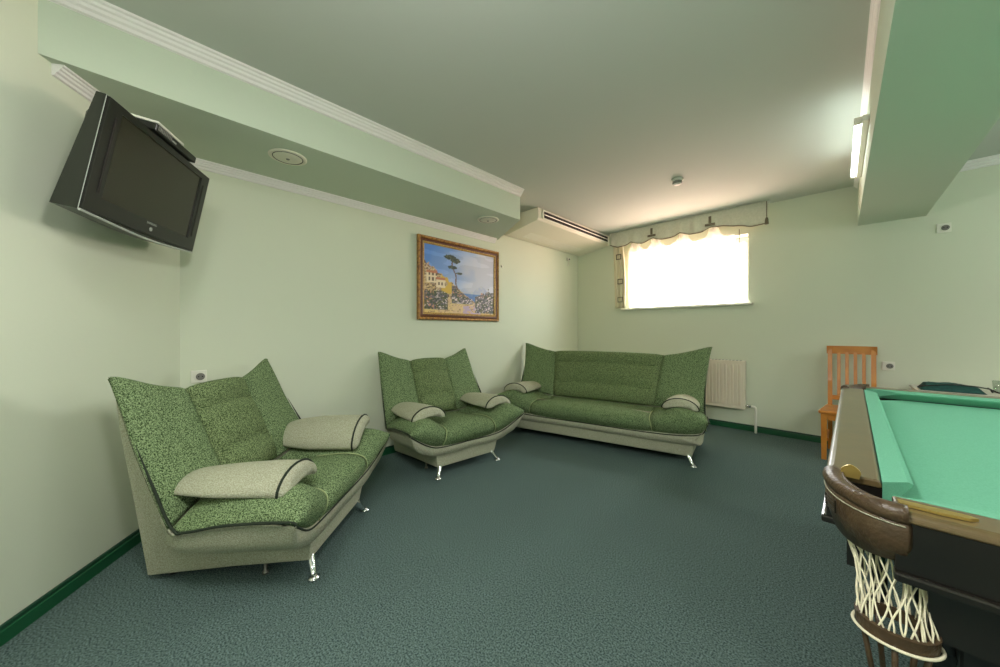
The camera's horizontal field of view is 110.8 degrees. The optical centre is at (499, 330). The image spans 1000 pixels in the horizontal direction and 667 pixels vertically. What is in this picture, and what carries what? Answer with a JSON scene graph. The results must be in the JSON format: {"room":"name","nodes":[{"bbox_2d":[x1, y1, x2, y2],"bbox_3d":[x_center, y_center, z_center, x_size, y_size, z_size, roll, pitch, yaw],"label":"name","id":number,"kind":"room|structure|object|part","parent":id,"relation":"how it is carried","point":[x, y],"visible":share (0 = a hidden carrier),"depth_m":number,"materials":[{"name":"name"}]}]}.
{"room":"recreation room","nodes":[
{"label":"recreation room","id":0,"kind":"room"},
{"bbox_2d":[0,0,179,624],"bbox_3d":[-1.716,-0.163,-0.113,0.250,2.925,4.893,0,0,-13],"label":"wall","id":1,"kind":"structure","parent":0,"point":[84,302],"depth_m":1.52,"materials":[{"name":"paint"}]},
{"bbox_2d":[0,529,140,646],"bbox_3d":[-1.586,1.164,-0.084,0.016,0.072,4.893,0,0,-13],"label":"baseboard","id":2,"kind":"structure","parent":1,"relation":"attached to","point":[9,629],"depth_m":1.54,"materials":[{"name":"green paint"}]},
{"bbox_2d":[51,63,99,101],"bbox_3d":[-2.023,-1.139,1.906,0.044,0.052,0.818,0,0,-13],"label":"trim","id":3,"kind":"structure","parent":1,"relation":"attached to","point":[60,72],"depth_m":1.57,"materials":[{"name":"white"}]},
{"bbox_2d":[49,91,208,252],"bbox_3d":[-1.838,-0.705,1.720,0.316,0.498,0.800,0,0,-17],"label":"television","id":4,"kind":"object","parent":1,"relation":"attached to","point":[117,174],"visible":1,"depth_m":1.56,"materials":[{"name":"black plastic"}]},
{"bbox_3d":[-1.619,-0.714,1.370,0.003,0.476,0.002,11,-3,-17],"label":"trim","id":5,"kind":"part","parent":4,"relation":"part of","materials":[{"name":"silver metal"}]},
{"bbox_3d":[-1.777,-0.470,1.739,0.010,0.027,0.800,11,-3,-17],"label":"trim","id":6,"kind":"part","parent":4,"relation":"part of","materials":[{"name":"silver metal"}]},
{"bbox_2d":[131,113,195,162],"bbox_3d":[-1.723,-0.979,1.776,0.123,0.066,0.342,0,0,-17],"label":"box","id":7,"kind":"object","parent":4,"relation":"on","point":[155,126],"visible":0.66,"depth_m":1.71,"materials":[{"name":"black plastic"}]},
{"bbox_3d":[-1.702,-0.996,1.714,0.121,0.012,0.212,11,-3,-17],"label":"lid","id":8,"kind":"part","parent":7,"relation":"part of","materials":[{"name":"white plastic"}]},
{"bbox_2d":[158,126,172,140],"bbox_3d":[-1.637,-0.964,1.689,0.003,0.022,0.102,11,-3,-17],"label":"vent","id":9,"kind":"object","parent":7,"relation":"attached to","point":[163,132],"depth_m":1.69,"materials":[{"name":"grey plastic"}]},
{"bbox_2d":[48,0,523,196],"bbox_3d":[-0.844,-1.440,2.521,0.058,0.070,3.068,0,0,45],"label":"trim","id":10,"kind":"structure","parent":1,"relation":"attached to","point":[102,11],"depth_m":1.96,"materials":[{"name":"white"}]},
{"bbox_2d":[853,0,880,188],"bbox_3d":[0.971,-1.458,0.826,0.029,0.035,7.540,0,0,45],"label":"trim","id":11,"kind":"structure","parent":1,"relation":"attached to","point":[875,4],"depth_m":1.83,"materials":[{"name":"white"}]},
{"bbox_2d":[180,169,577,446],"bbox_3d":[-0.451,-0.163,4.186,0.250,2.925,5.250,0,0,45],"label":"wall","id":12,"kind":"structure","parent":0,"point":[314,288],"depth_m":2.99,"materials":[{"name":"paint"}]},
{"bbox_2d":[191,370,206,382],"bbox_3d":[-2.061,0.315,2.361,0.020,0.084,0.084,0,0,45],"label":"wall socket","id":13,"kind":"object","parent":12,"relation":"attached to","point":[198,376],"visible":1,"depth_m":2.36,"materials":[{"name":"white plastic"}]},
{"bbox_2d":[190,158,496,242],"bbox_3d":[-1.100,-1.137,3.317,0.046,0.056,2.980,0,0,45],"label":"trim","id":14,"kind":"structure","parent":12,"relation":"attached to","point":[201,164],"depth_m":2.91,"materials":[{"name":"white"}]},
{"bbox_2d":[382,445,397,455],"bbox_3d":[-0.409,1.164,4.040,0.016,0.072,4.900,0,0,45],"label":"baseboard","id":15,"kind":"structure","parent":12,"relation":"attached to","point":[390,449],"depth_m":3.35,"materials":[{"name":"green paint"}]},
{"bbox_2d":[417,234,498,321],"bbox_3d":[-0.436,-0.559,3.993,0.038,0.888,1.185,0,0,45],"label":"framed painting","id":16,"kind":"object","parent":12,"relation":"attached to","point":[456,281],"visible":1,"depth_m":3.93,"materials":[{"name":"brown"}]},
{"bbox_2d":[0,424,918,666],"bbox_3d":[1.413,1.250,0.390,7.735,0.100,7.540,0,0,45],"label":"floor","id":17,"kind":"structure","parent":0,"point":[560,550],"depth_m":1.66,"materials":[{"name":"carpet"}]},
{"bbox_2d":[108,358,389,581],"bbox_3d":[-1.252,0.699,1.982,0.872,1.001,1.202,0,0,0],"label":"armchair","id":18,"kind":"object","parent":17,"relation":"on","point":[225,472],"visible":1,"depth_m":1.64,"materials":[{"name":"green fabric"}]},
{"bbox_3d":[-1.528,0.512,1.608,0.318,0.626,0.358,0,0,0],"label":"backrest","id":19,"kind":"part","parent":18,"relation":"part of","materials":[{"name":"green fabric"}]},
{"bbox_2d":[186,377,277,464],"bbox_3d":[-1.519,0.545,1.982,0.282,0.534,0.421,0,0,0],"label":"backrest cushion","id":20,"kind":"object","parent":18,"relation":"on","point":[231,417],"depth_m":1.92,"materials":[{"name":"green fabric"}]},
{"bbox_3d":[-1.197,0.666,1.615,0.553,0.095,0.300,0,0,0],"label":"armrest","id":21,"kind":"part","parent":18,"relation":"part of","materials":[{"name":"beige fabric"}]},
{"bbox_3d":[-1.109,0.814,1.577,0.588,0.256,0.387,0,0,0],"label":"seat","id":22,"kind":"part","parent":18,"relation":"part of","materials":[{"name":"green fabric"}]},
{"bbox_3d":[-1.159,1.157,1.706,0.028,0.085,0.027,0,0,0],"label":"leg","id":23,"kind":"part","parent":18,"relation":"part of","materials":[{"name":"grey metal"}]},
{"bbox_3d":[-1.530,0.512,2.355,0.318,0.626,0.358,0,0,0],"label":"backrest","id":24,"kind":"part","parent":18,"relation":"part of","materials":[{"name":"green fabric"}]},
{"bbox_3d":[-0.923,1.145,1.689,0.118,0.111,0.054,0,0,40],"label":"leg","id":25,"kind":"part","parent":18,"relation":"part of","materials":[{"name":"silver metal"}]},
{"bbox_2d":[276,454,365,515],"bbox_3d":[-1.129,0.856,1.983,0.566,0.188,0.540,0,0,0],"label":"seat cushion","id":26,"kind":"object","parent":18,"relation":"on","point":[336,475],"depth_m":1.95,"materials":[{"name":"green fabric"}]},
{"bbox_3d":[-1.199,0.656,2.328,0.553,0.095,0.300,0,29,0],"label":"armrest","id":27,"kind":"part","parent":18,"relation":"part of","materials":[{"name":"beige fabric"}]},
{"bbox_3d":[-1.111,0.814,2.388,0.588,0.256,0.387,0,0,0],"label":"seat","id":28,"kind":"part","parent":18,"relation":"part of","materials":[{"name":"fabric"}]},
{"bbox_3d":[-0.925,1.145,2.278,0.118,0.111,0.054,0,0,-40],"label":"leg","id":29,"kind":"part","parent":18,"relation":"part of","materials":[{"name":"silver metal"}]},
{"bbox_2d":[378,348,524,479],"bbox_3d":[-0.492,0.699,3.256,1.202,1.001,0.872,0,0,-41],"label":"armchair","id":30,"kind":"object","parent":17,"relation":"on","point":[437,414],"visible":1,"depth_m":3.17,"materials":[{"name":"green fabric"}]},
{"bbox_3d":[-0.956,0.512,3.221,0.358,0.626,0.318,0,0,-41],"label":"backrest","id":31,"kind":"part","parent":30,"relation":"part of","materials":[{"name":"green fabric"}]},
{"bbox_3d":[-0.706,0.814,2.883,0.387,0.256,0.588,0,0,-41],"label":"seat","id":32,"kind":"part","parent":30,"relation":"part of","materials":[{"name":"green fabric"}]},
{"bbox_3d":[-0.736,0.666,2.974,0.300,0.095,0.553,0,0,-41],"label":"armrest","id":33,"kind":"part","parent":30,"relation":"part of","materials":[{"name":"beige fabric"}]},
{"bbox_2d":[411,357,456,411],"bbox_3d":[-0.667,0.545,3.458,0.421,0.534,0.282,0,0,-41],"label":"backrest cushion","id":34,"kind":"object","parent":30,"relation":"on","point":[433,384],"depth_m":3.42,"materials":[{"name":"green fabric"}]},
{"bbox_3d":[-0.501,1.145,2.815,0.054,0.111,0.118,0,0,-1],"label":"leg","id":35,"kind":"part","parent":30,"relation":"part of","materials":[{"name":"silver metal"}]},
{"bbox_2d":[428,410,494,444],"bbox_3d":[-0.412,0.856,3.163,0.540,0.188,0.566,0,0,-41],"label":"seat cushion","id":36,"kind":"object","parent":30,"relation":"on","point":[459,427],"depth_m":3.00,"materials":[{"name":"green fabric"}]},
{"bbox_3d":[-0.391,0.512,3.709,0.358,0.626,0.318,0,0,-41],"label":"backrest","id":37,"kind":"part","parent":30,"relation":"part of","materials":[{"name":"green fabric"}]},
{"bbox_3d":[-0.179,0.666,3.456,0.300,0.095,0.553,0,0,-41],"label":"armrest","id":38,"kind":"part","parent":30,"relation":"part of","materials":[{"name":"beige fabric"}]},
{"bbox_3d":[-0.093,0.814,3.413,0.387,0.256,0.588,0,0,-41],"label":"seat","id":39,"kind":"part","parent":30,"relation":"part of","materials":[{"name":"green fabric"}]},
{"bbox_3d":[-0.055,1.145,3.200,0.118,0.111,0.054,0,0,9],"label":"leg","id":40,"kind":"part","parent":30,"relation":"part of","materials":[{"name":"silver metal"}]},
{"bbox_2d":[496,343,711,467],"bbox_3d":[1.066,0.685,3.843,2.211,1.030,0.869,0,0,32],"label":"sofa","id":41,"kind":"object","parent":17,"relation":"on","point":[657,402],"visible":0.94,"depth_m":3.71,"materials":[{"name":"green fabric"}]},
{"bbox_3d":[0.309,0.666,4.253,0.300,0.095,0.553,0,0,32],"label":"armrest","id":42,"kind":"part","parent":41,"relation":"part of","materials":[{"name":"beige fabric"}]},
{"bbox_3d":[0.281,0.814,4.168,0.520,0.256,0.586,0,0,32],"label":"seat","id":43,"kind":"part","parent":41,"relation":"part of","materials":[{"name":"green fabric"}]},
{"bbox_3d":[0.502,0.497,4.522,0.532,0.654,0.318,0,0,32],"label":"backrest","id":44,"kind":"part","parent":41,"relation":"part of","materials":[{"name":"green fabric"}]},
{"bbox_2d":[530,396,653,430],"bbox_3d":[1.000,0.856,3.737,1.270,0.188,0.566,0,0,32],"label":"seat cushion","id":45,"kind":"object","parent":41,"relation":"on","point":[618,413],"depth_m":3.58,"materials":[{"name":"green fabric"}]},
{"bbox_2d":[553,351,663,405],"bbox_3d":[1.207,0.531,4.068,1.297,0.562,0.282,0,0,32],"label":"backrest cushion","id":46,"kind":"object","parent":41,"relation":"on","point":[626,378],"depth_m":3.97,"materials":[{"name":"green fabric"}]},
{"bbox_3d":[1.700,0.814,3.278,0.520,0.256,0.586,0,0,32],"label":"seat","id":47,"kind":"part","parent":41,"relation":"part of","materials":[{"name":"green fabric"}]},
{"bbox_3d":[1.764,0.666,3.340,0.300,0.095,0.553,0,0,32],"label":"armrest","id":48,"kind":"part","parent":41,"relation":"part of","materials":[{"name":"beige fabric"}]},
{"bbox_3d":[1.924,0.497,3.630,0.532,0.654,0.318,0,0,32],"label":"backrest","id":49,"kind":"part","parent":41,"relation":"part of","materials":[{"name":"green fabric"}]},
{"bbox_3d":[1.695,1.145,3.060,0.054,0.111,0.118,0,0,-8],"label":"leg","id":50,"kind":"part","parent":41,"relation":"part of","materials":[{"name":"silver metal"}]},
{"bbox_2d":[818,346,876,459],"bbox_3d":[3.320,0.677,3.257,0.448,1.045,0.531,0,0,45],"label":"dining chair","id":51,"kind":"object","parent":17,"relation":"on","point":[829,411],"visible":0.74,"depth_m":3.39,"materials":[{"name":"orange wood"}]},
{"bbox_3d":[3.027,0.987,3.223,0.044,0.426,0.044,0,0,45],"label":"leg","id":52,"kind":"part","parent":51,"relation":"part of","materials":[{"name":"orange wood"}]},
{"bbox_3d":[3.292,0.759,3.228,0.448,0.028,0.450,0,0,45],"label":"seat","id":53,"kind":"part","parent":51,"relation":"part of","materials":[{"name":"orange wood"}]},
{"bbox_3d":[3.356,0.695,3.509,0.036,1.010,0.120,0,0,45],"label":"leg","id":54,"kind":"part","parent":51,"relation":"part of","materials":[{"name":"orange wood"}]},
{"bbox_3d":[3.158,0.802,3.093,0.320,0.056,0.020,0,0,45],"label":"rail","id":55,"kind":"part","parent":51,"relation":"part of","materials":[{"name":"orange wood"}]},
{"bbox_3d":[3.443,0.670,3.381,0.300,0.045,0.020,0,0,45],"label":"rail","id":56,"kind":"part","parent":51,"relation":"part of","materials":[{"name":"orange wood"}]},
{"bbox_3d":[3.490,0.195,3.429,0.352,0.080,0.048,0,0,45],"label":"rail","id":57,"kind":"part","parent":51,"relation":"part of","materials":[{"name":"orange wood"}]},
{"bbox_3d":[3.571,0.695,3.297,0.036,1.010,0.120,0,0,45],"label":"leg","id":58,"kind":"part","parent":51,"relation":"part of","materials":[{"name":"orange wood"}]},
{"bbox_2d":[821,384,999,666],"bbox_3d":[2.801,0.758,0.075,2.162,0.883,3.921,0,0,-44],"label":"table","id":59,"kind":"object","parent":17,"relation":"on","point":[912,477],"visible":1,"depth_m":0.72,"materials":[{"name":"green fabric"}]},
{"bbox_3d":[1.469,0.408,1.436,1.766,0.093,0.092,0,0,-44],"label":"rail","id":60,"kind":"part","parent":59,"relation":"part of","materials":[{"name":"black wood"}]},
{"bbox_3d":[1.468,0.352,1.437,1.766,0.018,0.095,0,0,-44],"label":"rail","id":61,"kind":"part","parent":59,"relation":"part of","materials":[{"name":"brown wood"}]},
{"bbox_2d":[864,390,912,500],"bbox_3d":[1.519,0.369,1.385,1.766,0.049,0.050,0,0,-44],"label":"cushion","id":62,"kind":"object","parent":59,"relation":"on","point":[891,473],"depth_m":0.97,"materials":[{"name":"green fabric"}]},
{"bbox_3d":[0.777,0.594,0.678,0.112,0.006,0.124,0,0,-44],"label":"ring cord","id":63,"kind":"part","parent":59,"relation":"part of","materials":[{"name":"white fabric"}]},
{"bbox_3d":[3.523,0.352,0.782,0.095,0.018,3.696,0,0,-44],"label":"rail","id":64,"kind":"part","parent":59,"relation":"part of","materials":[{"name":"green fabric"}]},
{"bbox_3d":[1.015,0.891,0.706,0.220,0.618,0.220,0,0,-44],"label":"leg","id":65,"kind":"part","parent":59,"relation":"part of","materials":[{"name":"black wood"}]},
{"bbox_2d":[866,388,999,408],"bbox_3d":[3.470,0.369,0.731,0.050,0.049,3.696,0,0,-44],"label":"cushion","id":66,"kind":"object","parent":59,"relation":"on","point":[977,402],"depth_m":1.86,"materials":[{"name":"green fabric"}]},
{"bbox_3d":[0.822,0.340,0.649,0.024,0.005,0.095,0,0,-44],"label":"rail plate","id":67,"kind":"part","parent":59,"relation":"part of","materials":[{"name":"gold metal"}]},
{"bbox_3d":[3.522,0.408,0.781,0.092,0.093,3.696,0,0,-44],"label":"rail","id":68,"kind":"part","parent":59,"relation":"part of","materials":[{"name":"green fabric"}]},
{"bbox_2d":[891,495,999,519],"bbox_3d":[2.131,0.369,-0.580,0.050,0.049,3.696,0,0,-44],"label":"cushion","id":69,"kind":"object","parent":59,"relation":"on","point":[990,515],"depth_m":0.67,"materials":[{"name":"fabric"}]},
{"bbox_3d":[2.079,0.352,-0.631,0.095,0.018,3.696,0,0,-44],"label":"rail","id":70,"kind":"part","parent":59,"relation":"part of","materials":[{"name":"brown wood"}]},
{"bbox_3d":[2.079,0.408,-0.630,0.092,0.093,3.696,0,0,-44],"label":"rail","id":71,"kind":"part","parent":59,"relation":"part of","materials":[{"name":"black wood"}]},
{"bbox_2d":[909,384,999,396],"bbox_3d":[4.086,0.850,2.571,1.290,0.700,0.560,0,0,45],"label":"side table","id":72,"kind":"object","parent":17,"relation":"on","point":[912,386],"visible":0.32,"depth_m":2.83,"materials":[{"name":"beige laminate"}]},
{"bbox_2d":[917,381,999,394],"bbox_3d":[3.812,0.467,2.753,0.253,0.068,0.624,0,0,-37],"label":"case","id":73,"kind":"object","parent":72,"relation":"on","point":[933,386],"visible":1,"depth_m":2.80,"materials":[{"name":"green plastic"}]},
{"bbox_2d":[104,0,999,235],"bbox_3d":[1.413,-1.550,0.390,7.735,0.150,7.540,0,0,45],"label":"ceiling","id":74,"kind":"structure","parent":0,"point":[592,109],"depth_m":2.02,"materials":[{"name":"paint"}]},
{"bbox_2d":[38,0,519,239],"bbox_3d":[-0.985,-1.320,2.943,0.735,0.310,3.471,0,0,45],"label":"soffit beam","id":75,"kind":"structure","parent":74,"relation":"attached to","point":[218,117],"depth_m":2.13,"materials":[{"name":"green paint"}]},
{"bbox_2d":[268,148,306,165],"bbox_3d":[-1.424,-1.155,2.316,0.224,0.021,0.224,0,0,45],"label":"ceiling speaker","id":76,"kind":"object","parent":75,"relation":"attached to","point":[285,156],"visible":1,"depth_m":2.29,"materials":[{"name":"beige plastic"}]},
{"bbox_2d":[273,152,301,163],"bbox_3d":[-1.424,-1.157,2.316,0.171,0.014,0.171,0,0,45],"label":"grille","id":77,"kind":"object","parent":76,"relation":"attached to","point":[282,157],"depth_m":2.30,"materials":[{"name":"beige plastic"}]},
{"bbox_2d":[477,216,498,222],"bbox_3d":[-0.125,-1.155,3.620,0.224,0.021,0.224,0,0,45],"label":"ceiling speaker","id":78,"kind":"object","parent":75,"relation":"attached to","point":[484,219],"visible":1,"depth_m":3.59,"materials":[{"name":"beige plastic"}]},
{"bbox_2d":[480,218,495,222],"bbox_3d":[-0.125,-1.157,3.620,0.171,0.014,0.171,0,0,45],"label":"grille","id":79,"kind":"object","parent":78,"relation":"attached to","point":[483,220],"depth_m":3.61,"materials":[{"name":"beige plastic"}]},
{"bbox_2d":[504,207,608,255],"bbox_3d":[0.884,-1.353,4.928,0.590,0.238,1.780,0,0,45],"label":"air conditioner","id":80,"kind":"object","parent":74,"relation":"attached to","point":[539,226],"visible":0.97,"depth_m":4.67,"materials":[{"name":"beige plastic"}]},
{"bbox_3d":[0.264,-1.353,4.314,0.569,0.238,0.034,0,0,45],"label":"panel","id":81,"kind":"part","parent":80,"relation":"part of","materials":[{"name":"beige"}]},
{"bbox_2d":[524,233,580,251],"bbox_3d":[0.799,-1.264,5.011,0.142,0.028,1.280,0,0,45],"label":"grille","id":82,"kind":"object","parent":80,"relation":"attached to","point":[534,237],"depth_m":4.95,"materials":[{"name":"white plastic"}]},
{"bbox_3d":[1.096,-1.403,4.747,0.014,0.107,1.650,0,0,45],"label":"outlet frame","id":83,"kind":"part","parent":80,"relation":"part of","materials":[{"name":"white plastic"}]},
{"bbox_2d":[544,212,607,241],"bbox_3d":[1.092,-1.403,4.751,0.004,0.085,1.620,0,0,45],"label":"outlet","id":84,"kind":"object","parent":80,"relation":"attached to","point":[550,218],"depth_m":4.65,"materials":[{"name":"white"}]},
{"bbox_3d":[1.489,-1.353,5.557,0.569,0.238,0.034,0,0,45],"label":"panel","id":85,"kind":"part","parent":80,"relation":"part of","materials":[{"name":"beige plastic"}]},
{"bbox_2d":[671,177,682,185],"bbox_3d":[1.734,-1.448,3.374,0.104,0.054,0.104,0,0,45],"label":"smoke detector","id":86,"kind":"object","parent":74,"relation":"attached to","point":[676,181],"visible":1,"depth_m":3.34,"materials":[{"name":"white plastic"}]},
{"bbox_2d":[610,200,769,246],"bbox_3d":[2.350,-1.335,4.567,1.935,0.271,0.085,0,0,45],"label":"curtain valance","id":87,"kind":"object","parent":74,"relation":"hanging from","point":[750,215],"visible":1,"depth_m":4.39,"materials":[{"name":"fabric"}]},
{"bbox_2d":[613,247,625,307],"bbox_3d":[1.790,-0.818,5.174,0.196,0.965,0.045,0,0,45],"label":"drape","id":88,"kind":"object","parent":87,"relation":"hanging from","point":[619,261],"visible":0.94,"depth_m":5.17,"materials":[{"name":"beige fabric"}]},
{"bbox_2d":[629,227,739,300],"bbox_3d":[2.381,-0.816,4.620,1.378,0.956,0.054,0,0,45],"label":"sheer curtain","id":89,"kind":"object","parent":87,"relation":"hanging from","point":[712,227],"visible":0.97,"depth_m":4.15,"materials":[{"name":"fabric"}]},
{"bbox_3d":[2.885,-0.790,4.156,0.010,0.860,0.008,0,0,45],"label":"pull cord","id":90,"kind":"part","parent":89,"relation":"part of","materials":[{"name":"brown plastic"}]},
{"bbox_2d":[858,0,999,225],"bbox_3d":[1.139,-1.268,0.661,0.441,0.413,7.540,0,0,45],"label":"beam","id":91,"kind":"structure","parent":74,"relation":"attached to","point":[934,94],"depth_m":1.61,"materials":[{"name":"green paint"}]},
{"bbox_2d":[850,113,869,178],"bbox_3d":[2.558,-1.275,2.463,0.065,0.036,1.100,0,0,45],"label":"lamp","id":92,"kind":"object","parent":91,"relation":"attached to","point":[863,121],"visible":0.99,"depth_m":2.33,"materials":[{"name":"white plastic"}]},
{"bbox_2d":[578,164,999,435],"bbox_3d":[4.179,-0.163,3.196,7.735,2.925,0.340,0,0,45],"label":"wall","id":93,"kind":"structure","parent":0,"point":[928,301],"depth_m":3.64,"materials":[{"name":"paint"}]},
{"bbox_2d":[621,237,752,309],"bbox_3d":[2.497,-0.737,4.738,1.625,0.857,0.285,0,0,45],"label":"window","id":94,"kind":"structure","parent":93,"relation":"in","point":[638,306],"depth_m":4.71,"materials":[{"name":"white plastic"}]},
{"bbox_3d":[2.476,-0.321,4.717,1.625,0.026,0.225,0,0,45],"label":"sill","id":95,"kind":"part","parent":94,"relation":"part of","materials":[{"name":"white plastic"}]},
{"bbox_2d":[706,359,756,433],"bbox_3d":[2.469,0.779,4.562,1.512,0.842,0.113,0,0,45],"label":"radiator","id":96,"kind":"object","parent":93,"relation":"attached to","point":[726,379],"visible":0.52,"depth_m":4.20,"materials":[{"name":"beige metal"}]},
{"bbox_3d":[2.422,0.650,4.594,1.400,0.576,0.075,0,0,45],"label":"panel","id":97,"kind":"part","parent":96,"relation":"part of","materials":[{"name":"beige metal"}]},
{"bbox_2d":[709,418,827,443],"bbox_3d":[4.054,1.164,3.070,7.735,0.072,0.016,0,0,45],"label":"baseboard","id":98,"kind":"structure","parent":93,"relation":"attached to","point":[790,434],"depth_m":3.99,"materials":[{"name":"green paint"}]},
{"bbox_2d":[882,361,894,370],"bbox_3d":[3.770,0.344,3.347,0.084,0.084,0.020,0,0,45],"label":"wall socket","id":99,"kind":"object","parent":93,"relation":"attached to","point":[885,365],"visible":1,"depth_m":3.35,"materials":[{"name":"white plastic"}]},
{"bbox_2d":[936,222,951,232],"bbox_3d":[4.007,-0.927,3.114,0.084,0.084,0.020,0,0,45],"label":"wall socket","id":100,"kind":"object","parent":93,"relation":"attached to","point":[944,227],"visible":1,"depth_m":3.11,"materials":[{"name":"white plastic"}]},
{"bbox_2d":[959,154,999,171],"bbox_3d":[5.358,-1.440,1.755,4.033,0.070,0.058,0,0,45],"label":"trim","id":101,"kind":"structure","parent":93,"relation":"attached to","point":[992,160],"depth_m":2.96,"materials":[{"name":"white"}]}
]}

